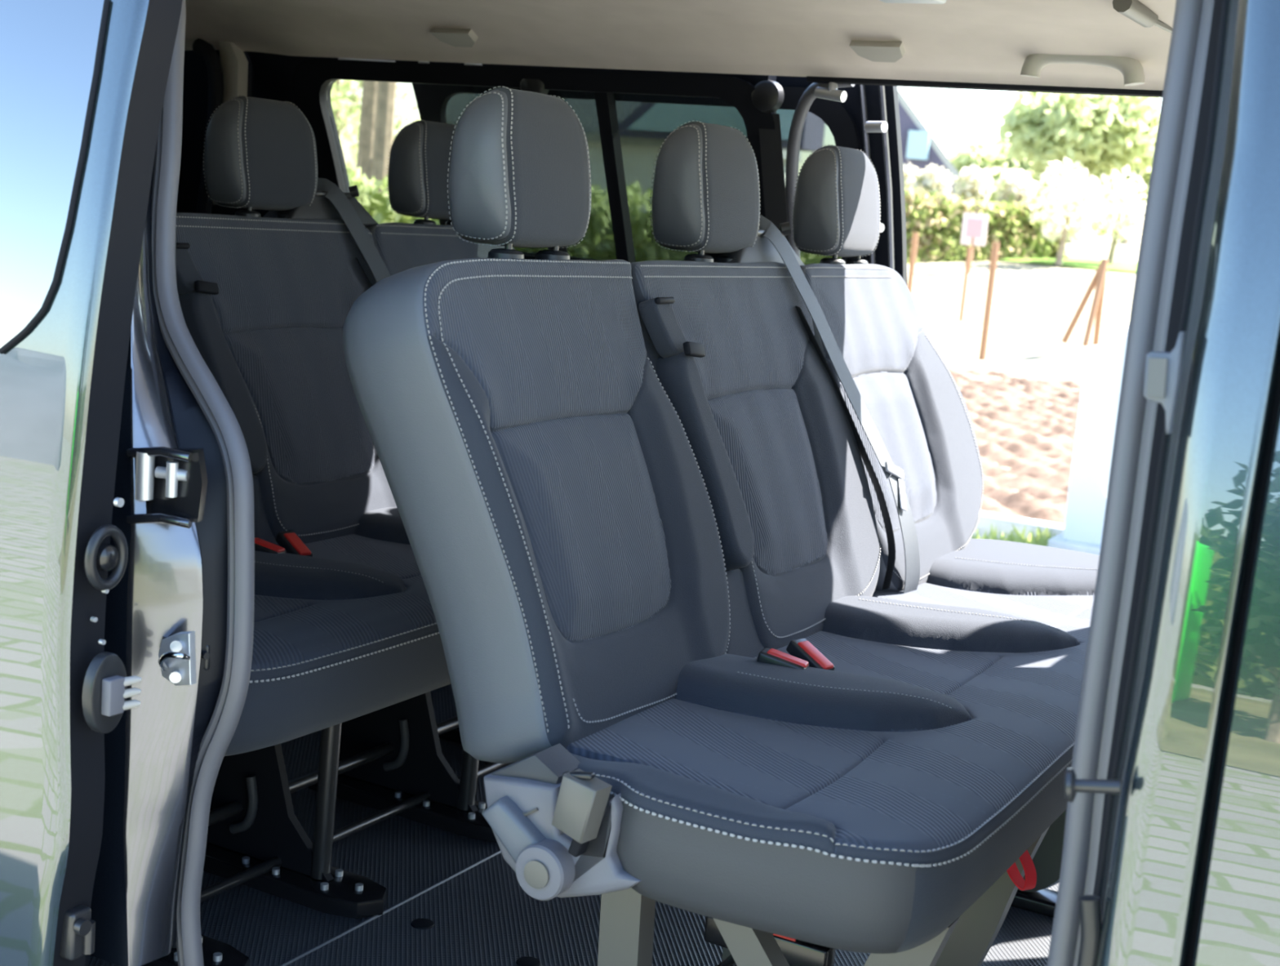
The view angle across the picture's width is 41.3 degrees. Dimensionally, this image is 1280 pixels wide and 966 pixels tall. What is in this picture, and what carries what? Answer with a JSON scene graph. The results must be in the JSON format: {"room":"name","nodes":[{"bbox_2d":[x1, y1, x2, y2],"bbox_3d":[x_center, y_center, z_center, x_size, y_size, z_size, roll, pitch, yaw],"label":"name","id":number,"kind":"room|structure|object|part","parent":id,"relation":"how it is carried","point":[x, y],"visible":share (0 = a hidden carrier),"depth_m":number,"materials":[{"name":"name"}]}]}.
{"room":"vehicle interior","nodes":[
{"label":"vehicle interior","id":0,"kind":"room"},
{"bbox_2d":[906,231,1141,496],"bbox_3d":[21.119,-21.134,141.526,220.000,2.000,253.850,10,11,28],"label":"ground","id":1,"kind":"structure","parent":0,"point":[1034,304],"depth_m":24.50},
{"bbox_2d":[355,80,377,187],"bbox_3d":[-3.161,-6.085,19.960,2.812,8.131,3.868,1,10,-23],"label":"tree","id":2,"kind":"object","parent":1,"relation":"on","point":[370,88],"visible":0.02,"depth_m":20.19,"materials":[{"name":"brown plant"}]},
{"bbox_2d":[330,79,420,173],"bbox_3d":[-5.087,-5.801,27.058,3.572,4.940,3.696,10,11,28],"label":"tree","id":3,"kind":"object","parent":1,"relation":"on","point":[339,92],"visible":0.09,"depth_m":26.86,"materials":[{"name":"green plant"}]},
{"bbox_2d":[371,81,396,192],"bbox_3d":[-1.974,-4.559,14.270,3.822,7.175,3.326,10,11,28],"label":"tree","id":4,"kind":"object","parent":1,"relation":"on","point":[384,137],"visible":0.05,"depth_m":14.46,"materials":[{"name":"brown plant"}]},
{"bbox_2d":[347,167,439,224],"bbox_3d":[-0.909,-1.257,11.879,5.544,1.855,0.926,0,10,-25],"label":"hedge","id":5,"kind":"object","parent":1,"relation":"on","point":[376,204],"visible":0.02,"depth_m":11.07,"materials":[{"name":"green plant"}]},
{"bbox_2d":[906,231,919,294],"bbox_3d":[3.758,-2.936,23.529,0.087,1.060,0.092,-3,12,-39],"label":"stake","id":6,"kind":"object","parent":1,"relation":"on","point":[915,235],"visible":0.65,"depth_m":23.48,"materials":[{"name":"brown wood"}]},
{"bbox_2d":[902,162,924,188],"bbox_3d":[4.782,-4.947,30.540,0.701,1.689,0.694,10,11,28],"label":"shrub","id":7,"kind":"object","parent":1,"relation":"on","point":[913,176],"visible":0.27,"depth_m":30.26,"materials":[{"name":"green plant"}]},
{"bbox_2d":[897,88,964,199],"bbox_3d":[7.655,-9.287,51.300,4.770,4.466,9.725,6,10,10],"label":"house","id":8,"kind":"object","parent":1,"relation":"on","point":[920,148],"visible":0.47,"depth_m":46.45,"materials":[{"name":"stone"}]},
{"bbox_2d":[918,163,953,197],"bbox_3d":[5.215,-4.894,30.497,0.657,1.642,0.727,4,9,-7],"label":"shrub","id":9,"kind":"object","parent":1,"relation":"on","point":[934,179],"visible":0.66,"depth_m":30.22,"materials":[{"name":"green plant"}]},
{"bbox_2d":[958,247,972,321],"bbox_3d":[4.294,-2.621,22.454,0.059,0.979,0.065,-3,12,-39],"label":"stake","id":10,"kind":"object","parent":1,"relation":"on","point":[969,249],"visible":1,"depth_m":22.43,"materials":[{"name":"brown wood"}]},
{"bbox_2d":[960,212,988,273],"bbox_3d":[5.513,-3.924,28.200,0.420,1.080,0.043,10,11,28],"label":"sign board","id":11,"kind":"object","parent":1,"relation":"on","point":[974,229],"visible":0.98,"depth_m":28.14,"materials":[{"name":"grey"}]},
{"bbox_3d":[5.499,-3.747,28.230,0.040,0.720,0.040,10,11,28],"label":"post","id":12,"kind":"part","parent":11,"relation":"part of","materials":[{"name":"brown wood"}]},
{"bbox_3d":[5.528,-4.216,28.135,0.260,0.300,0.006,10,11,28],"label":"printed panel","id":13,"kind":"part","parent":11,"relation":"part of","materials":[{"name":"pink paper"}]},
{"bbox_2d":[977,241,999,359],"bbox_3d":[4.087,-2.046,19.966,0.087,1.554,0.092,-3,12,-39],"label":"stake","id":14,"kind":"object","parent":1,"relation":"on","point":[995,246],"visible":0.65,"depth_m":19.92,"materials":[{"name":"brown wood"}]},
{"bbox_2d":[904,183,1074,263],"bbox_3d":[5.784,-4.489,30.604,4.579,1.586,1.392,-2,11,-34],"label":"clipped hedge","id":15,"kind":"object","parent":1,"relation":"on","point":[937,217],"visible":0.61,"depth_m":29.96,"materials":[{"name":"green plant"}]},
{"bbox_2d":[947,133,1061,201],"bbox_3d":[15.671,-12.788,72.235,5.518,4.282,4.819,-2,11,-34],"label":"tree","id":16,"kind":"object","parent":1,"relation":"on","point":[993,157],"visible":0.26,"depth_m":71.26,"materials":[{"name":"green plant"}]},
{"bbox_2d":[946,366,1081,524],"bbox_3d":[3.343,-0.396,13.612,6.000,0.139,9.500,10,11,28],"label":"sand","id":17,"kind":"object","parent":1,"relation":"on","point":[1037,419],"visible":0.27,"depth_m":12.98,"materials":[{"name":"beige sand"}]},
{"bbox_2d":[970,510,1064,539],"bbox_3d":[1.291,0.150,9.122,7.500,0.160,0.140,10,11,28],"label":"curb","id":18,"kind":"object","parent":1,"relation":"on","point":[1003,522],"depth_m":8.73,"materials":[{"name":"concrete"}]},
{"bbox_2d":[997,256,1137,271],"bbox_3d":[0.210,-5.373,35.215,48.000,0.135,2.800,10,11,28],"label":"grass strip","id":19,"kind":"object","parent":1,"relation":"on","point":[1131,266],"visible":0.07,"depth_m":30.43,"materials":[{"name":"green plant"}]},
{"bbox_2d":[952,163,995,202],"bbox_3d":[6.020,-4.992,31.029,0.791,1.661,0.791,10,11,28],"label":"shrub","id":20,"kind":"object","parent":19,"relation":"on","point":[976,184],"visible":0.8,"depth_m":30.80,"materials":[{"name":"green plant"}]},
{"bbox_2d":[994,167,1037,209],"bbox_3d":[6.862,-4.995,31.358,0.836,1.612,0.820,10,11,28],"label":"shrub","id":21,"kind":"object","parent":19,"relation":"on","point":[1015,188],"visible":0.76,"depth_m":31.15,"materials":[{"name":"green plant"}]},
{"bbox_2d":[1028,157,1103,266],"bbox_3d":[7.410,-4.727,29.710,1.317,1.865,1.318,10,11,28],"label":"tree","id":22,"kind":"object","parent":19,"relation":"on","point":[1077,220],"visible":1,"depth_m":29.58,"materials":[{"name":"green plant"}]},
{"bbox_3d":[7.418,-4.354,29.774,0.186,1.112,0.140,10,11,28],"label":"stem","id":23,"kind":"part","parent":22,"relation":"part of","materials":[{"name":"green plant"}]},
{"bbox_2d":[1084,164,1146,264],"bbox_3d":[8.540,-4.803,30.462,1.186,1.800,1.147,10,11,28],"label":"tree","id":24,"kind":"object","parent":19,"relation":"on","point":[1120,223],"visible":0.88,"depth_m":30.34,"materials":[{"name":"green plant"}]},
{"bbox_3d":[8.525,-4.442,30.514,0.186,1.073,0.140,10,11,28],"label":"stem","id":25,"kind":"part","parent":24,"relation":"part of","materials":[{"name":"green plant"}]},
{"bbox_2d":[997,91,1160,243],"bbox_3d":[15.190,-11.204,58.661,6.244,5.811,4.890,2,10,-14],"label":"broad tree","id":26,"kind":"object","parent":1,"relation":"on","point":[1100,132],"visible":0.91,"depth_m":57.20,"materials":[{"name":"green plant"}]},
{"bbox_2d":[1061,257,1108,346],"bbox_3d":[5.515,-2.202,20.710,0.476,1.077,0.492,0,10,-24],"label":"tripod","id":27,"kind":"object","parent":1,"relation":"on","point":[1098,281],"visible":0.94,"depth_m":20.64,"materials":[{"name":"brown wood"}]},
{"bbox_2d":[1100,150,1154,244],"bbox_3d":[19.362,-11.618,66.195,3.940,4.639,4.959,10,11,28],"label":"tree","id":28,"kind":"object","parent":1,"relation":"on","point":[1145,177],"visible":0.12,"depth_m":64.71,"materials":[{"name":"green plant"}]},
{"bbox_3d":[19.405,-12.135,66.109,3.940,3.587,4.959,10,11,28],"label":"crown","id":29,"kind":"part","parent":28,"relation":"part of","materials":[{"name":"green plant"}]},
{"label":"paved ground","id":30,"kind":"structure","parent":0,"visible":0},
{"bbox_2d":[0,0,1279,965],"bbox_3d":[0.034,0.084,2.503,4.300,1.915,2.117,10,11,28],"label":"van","id":31,"kind":"object","parent":30,"relation":"on","point":[127,530],"visible":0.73,"depth_m":1.67,"materials":[{"name":"grey"}]},
{"bbox_3d":[-0.957,-0.421,1.862,1.020,0.573,0.125,10,11,28],"label":"door glass","id":32,"kind":"part","parent":31,"relation":"part of","materials":[{"name":"black"}]},
{"bbox_3d":[-1.000,0.142,1.961,1.126,1.800,0.160,10,11,28],"label":"sliding door","id":33,"kind":"part","parent":31,"relation":"part of","materials":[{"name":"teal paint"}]},
{"bbox_3d":[-1.330,-0.111,2.370,1.790,1.330,0.133,10,11,28],"label":"panel","id":34,"kind":"part","parent":31,"relation":"part of","materials":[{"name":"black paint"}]},
{"bbox_3d":[-0.515,0.202,1.640,0.012,0.080,0.048,10,11,28],"label":"contact plate","id":35,"kind":"part","parent":31,"relation":"part of","materials":[{"name":"black plastic"}]},
{"bbox_3d":[-0.473,0.177,1.738,0.049,0.058,0.011,10,11,28],"label":"striker plate","id":36,"kind":"part","parent":31,"relation":"part of","materials":[{"name":"silver metal"}]},
{"bbox_3d":[-0.901,-0.784,3.710,0.081,0.354,0.030,10,11,28],"label":"pillar trim","id":37,"kind":"part","parent":31,"relation":"part of","materials":[{"name":"grey plastic"}]},
{"bbox_2d":[141,94,514,965],"bbox_3d":[-0.406,-0.025,2.801,0.766,1.167,1.675,10,11,28],"label":"seat","id":38,"kind":"object","parent":31,"relation":"on","point":[348,646],"visible":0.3,"depth_m":2.74,"materials":[{"name":"grey fabric"}]},
{"bbox_3d":[-0.696,0.613,2.306,0.415,0.026,0.096,10,11,28],"label":"foot plate","id":39,"kind":"part","parent":38,"relation":"part of","materials":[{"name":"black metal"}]},
{"bbox_3d":[-0.572,0.400,2.548,0.300,0.330,0.014,10,11,28],"label":"plate","id":40,"kind":"part","parent":38,"relation":"part of","materials":[{"name":"black plastic"}]},
{"bbox_3d":[-0.593,-0.166,2.872,0.317,0.558,0.589,10,11,28],"label":"backrest","id":41,"kind":"part","parent":38,"relation":"part of","materials":[{"name":"fabric"}]},
{"bbox_3d":[-0.553,0.583,2.562,0.415,0.026,0.096,10,11,28],"label":"foot plate","id":42,"kind":"part","parent":38,"relation":"part of","materials":[{"name":"black metal"}]},
{"bbox_3d":[-0.457,0.420,2.489,0.036,0.330,0.029,10,11,28],"label":"tube leg","id":43,"kind":"part","parent":38,"relation":"part of","materials":[{"name":"grey metal"}]},
{"bbox_2d":[224,506,451,755],"bbox_3d":[-0.314,0.155,2.762,0.513,0.151,1.610,10,11,28],"label":"seat cushion","id":44,"kind":"object","parent":38,"relation":"on","point":[345,626],"depth_m":2.28,"materials":[{"name":"fabric"}]},
{"bbox_3d":[-0.371,0.544,2.888,0.415,0.026,0.096,10,11,28],"label":"foot plate","id":45,"kind":"part","parent":38,"relation":"part of","materials":[{"name":"black metal"}]},
{"bbox_3d":[-0.390,0.361,2.873,0.300,0.330,0.014,10,11,28],"label":"plate","id":46,"kind":"part","parent":38,"relation":"part of","materials":[{"name":"black plastic"}]},
{"bbox_3d":[-0.326,-0.225,3.350,0.308,0.555,0.603,10,11,28],"label":"backrest","id":47,"kind":"part","parent":38,"relation":"part of","materials":[{"name":"fabric"}]},
{"bbox_3d":[-0.186,0.504,3.217,0.415,0.026,0.096,10,11,28],"label":"foot plate","id":48,"kind":"part","parent":38,"relation":"part of","materials":[{"name":"black metal"}]},
{"bbox_3d":[-0.275,0.381,2.814,0.036,0.330,0.029,10,11,28],"label":"tube leg","id":49,"kind":"part","parent":38,"relation":"part of","materials":[{"name":"grey metal"}]},
{"bbox_3d":[-0.543,-0.280,3.754,1.813,1.340,0.285,10,11,28],"label":"panel","id":50,"kind":"part","parent":31,"relation":"part of","materials":[{"name":"black paint"}]},
{"bbox_3d":[-0.006,-0.157,3.567,1.119,1.385,0.258,10,11,28],"label":"sliding door","id":51,"kind":"part","parent":31,"relation":"part of","materials":[{"name":"black paint"}]},
{"bbox_2d":[342,85,1099,965],"bbox_3d":[0.333,0.102,2.404,0.766,1.169,1.675,10,11,28],"label":"seat","id":52,"kind":"object","parent":31,"relation":"on","point":[697,558],"visible":0.98,"depth_m":2.00,"materials":[{"name":"fabric"}]},
{"bbox_3d":[-0.127,0.366,1.753,0.082,0.076,0.020,10,11,28],"label":"recline lever","id":53,"kind":"part","parent":52,"relation":"part of","materials":[{"name":"grey plastic"}]},
{"bbox_3d":[-0.104,0.013,2.036,0.324,0.555,0.536,10,11,28],"label":"backrest","id":54,"kind":"part","parent":52,"relation":"part of","materials":[{"name":"fabric"}]},
{"bbox_3d":[-0.097,0.395,1.736,0.058,0.058,0.030,10,11,28],"label":"lever knob","id":55,"kind":"part","parent":52,"relation":"part of","materials":[{"name":"grey plastic"}]},
{"bbox_3d":[-0.018,0.557,1.906,0.060,0.340,0.035,10,11,28],"label":"leg","id":56,"kind":"part","parent":52,"relation":"part of","materials":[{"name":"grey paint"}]},
{"bbox_3d":[0.142,0.523,2.192,0.060,0.340,0.035,10,11,28],"label":"leg","id":57,"kind":"part","parent":52,"relation":"part of","materials":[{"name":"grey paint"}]},
{"bbox_3d":[0.145,-0.039,2.474,0.317,0.558,0.589,10,11,28],"label":"backrest","id":58,"kind":"part","parent":52,"relation":"part of","materials":[{"name":"fabric"}]},
{"bbox_2d":[564,538,1099,953],"bbox_3d":[0.424,0.281,2.365,0.513,0.151,1.610,10,11,28],"label":"seat cushion","id":59,"kind":"object","parent":52,"relation":"on","point":[859,786],"depth_m":1.89,"materials":[{"name":"fabric"}]},
{"bbox_3d":[0.412,-0.098,2.953,0.308,0.555,0.603,10,11,28],"label":"backrest","id":60,"kind":"part","parent":52,"relation":"part of","materials":[{"name":"fabric"}]},
{"bbox_3d":[0.168,0.584,1.805,0.307,0.339,0.035,10,11,28],"label":"leg","id":61,"kind":"part","parent":52,"relation":"part of","materials":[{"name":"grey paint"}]},
{"bbox_3d":[0.328,0.550,2.091,0.307,0.339,0.035,10,11,28],"label":"leg","id":62,"kind":"part","parent":52,"relation":"part of","materials":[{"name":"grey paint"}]},
{"bbox_3d":[0.531,0.644,2.750,0.400,0.024,0.060,10,11,28],"label":"floor rail","id":63,"kind":"part","parent":52,"relation":"part of","materials":[{"name":"black metal"}]},
{"bbox_3d":[0.649,0.481,2.664,0.307,0.339,0.035,10,11,28],"label":"leg","id":64,"kind":"part","parent":52,"relation":"part of","materials":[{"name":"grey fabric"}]},
{"bbox_3d":[0.433,-0.211,3.292,0.051,1.093,0.235,10,11,28],"label":"door edge trim","id":65,"kind":"part","parent":31,"relation":"part of","materials":[{"name":"grey"}]},
{"bbox_2d":[879,0,946,4],"bbox_3d":[0.396,-0.716,2.492,0.100,0.020,0.050,10,11,28],"label":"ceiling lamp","id":66,"kind":"object","parent":31,"relation":"on","point":[939,2],"depth_m":2.49,"materials":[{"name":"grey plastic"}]},
{"bbox_3d":[0.713,-0.673,2.732,0.201,0.063,0.032,10,11,28],"label":"grab handle","id":67,"kind":"part","parent":31,"relation":"part of","materials":[{"name":"grey plastic"}]},
{"bbox_3d":[0.437,0.094,1.338,0.106,1.130,0.268,7,10,14],"label":"pillar panel","id":68,"kind":"part","parent":31,"relation":"part of","materials":[{"name":"grey metal"}]},
{"bbox_3d":[0.836,0.434,1.113,0.900,1.800,0.181,10,11,28],"label":"door","id":69,"kind":"part","parent":31,"relation":"part of","materials":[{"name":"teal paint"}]},
{"bbox_2d":[971,528,1004,540],"bbox_3d":[1.644,0.319,8.159,0.368,0.159,0.331,10,11,28],"label":"clump","id":70,"kind":"object","parent":30,"relation":"on","point":[976,535],"visible":0.04,"depth_m":8.22,"materials":[{"name":"green plant"}]},
{"bbox_2d":[975,522,1044,545],"bbox_3d":[1.766,0.301,8.326,0.430,0.159,0.328,10,11,28],"label":"clump","id":71,"kind":"object","parent":30,"relation":"on","point":[1011,537],"visible":0.12,"depth_m":8.32,"materials":[{"name":"green plant"}]},
{"bbox_2d":[1001,523,1059,546],"bbox_3d":[1.945,0.301,8.415,0.323,0.159,0.352,5,9,2],"label":"clump","id":72,"kind":"object","parent":30,"relation":"on","point":[1030,536],"visible":0.2,"depth_m":8.47,"materials":[{"name":"green plant"}]},
{"bbox_2d":[1035,533,1071,546],"bbox_3d":[2.111,0.332,8.311,0.358,0.160,0.309,4,9,-3],"label":"clump","id":73,"kind":"object","parent":30,"relation":"on","point":[1046,543],"visible":0.06,"depth_m":8.27,"materials":[{"name":"green plant"}]},
{"bbox_2d":[1047,344,1122,555],"bbox_3d":[2.558,-0.059,8.140,1.020,1.095,0.460,10,11,28],"label":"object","id":74,"kind":"object","parent":30,"relation":"on","point":[1086,506],"visible":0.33,"depth_m":8.15,"materials":[{"name":"grey plastic"}]},
{"bbox_3d":[2.600,-0.572,8.055,0.960,0.050,0.420,10,11,28],"label":"lid","id":75,"kind":"part","parent":74,"relation":"part of","materials":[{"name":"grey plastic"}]},
{"bbox_2d":[1099,332,1128,497],"bbox_3d":[1.754,-0.007,5.899,0.302,1.554,0.220,10,11,28],"label":"station","id":76,"kind":"object","parent":30,"relation":"on","point":[1112,407],"visible":0.2,"depth_m":5.83,"materials":[{"name":"grey plastic"}]}
]}

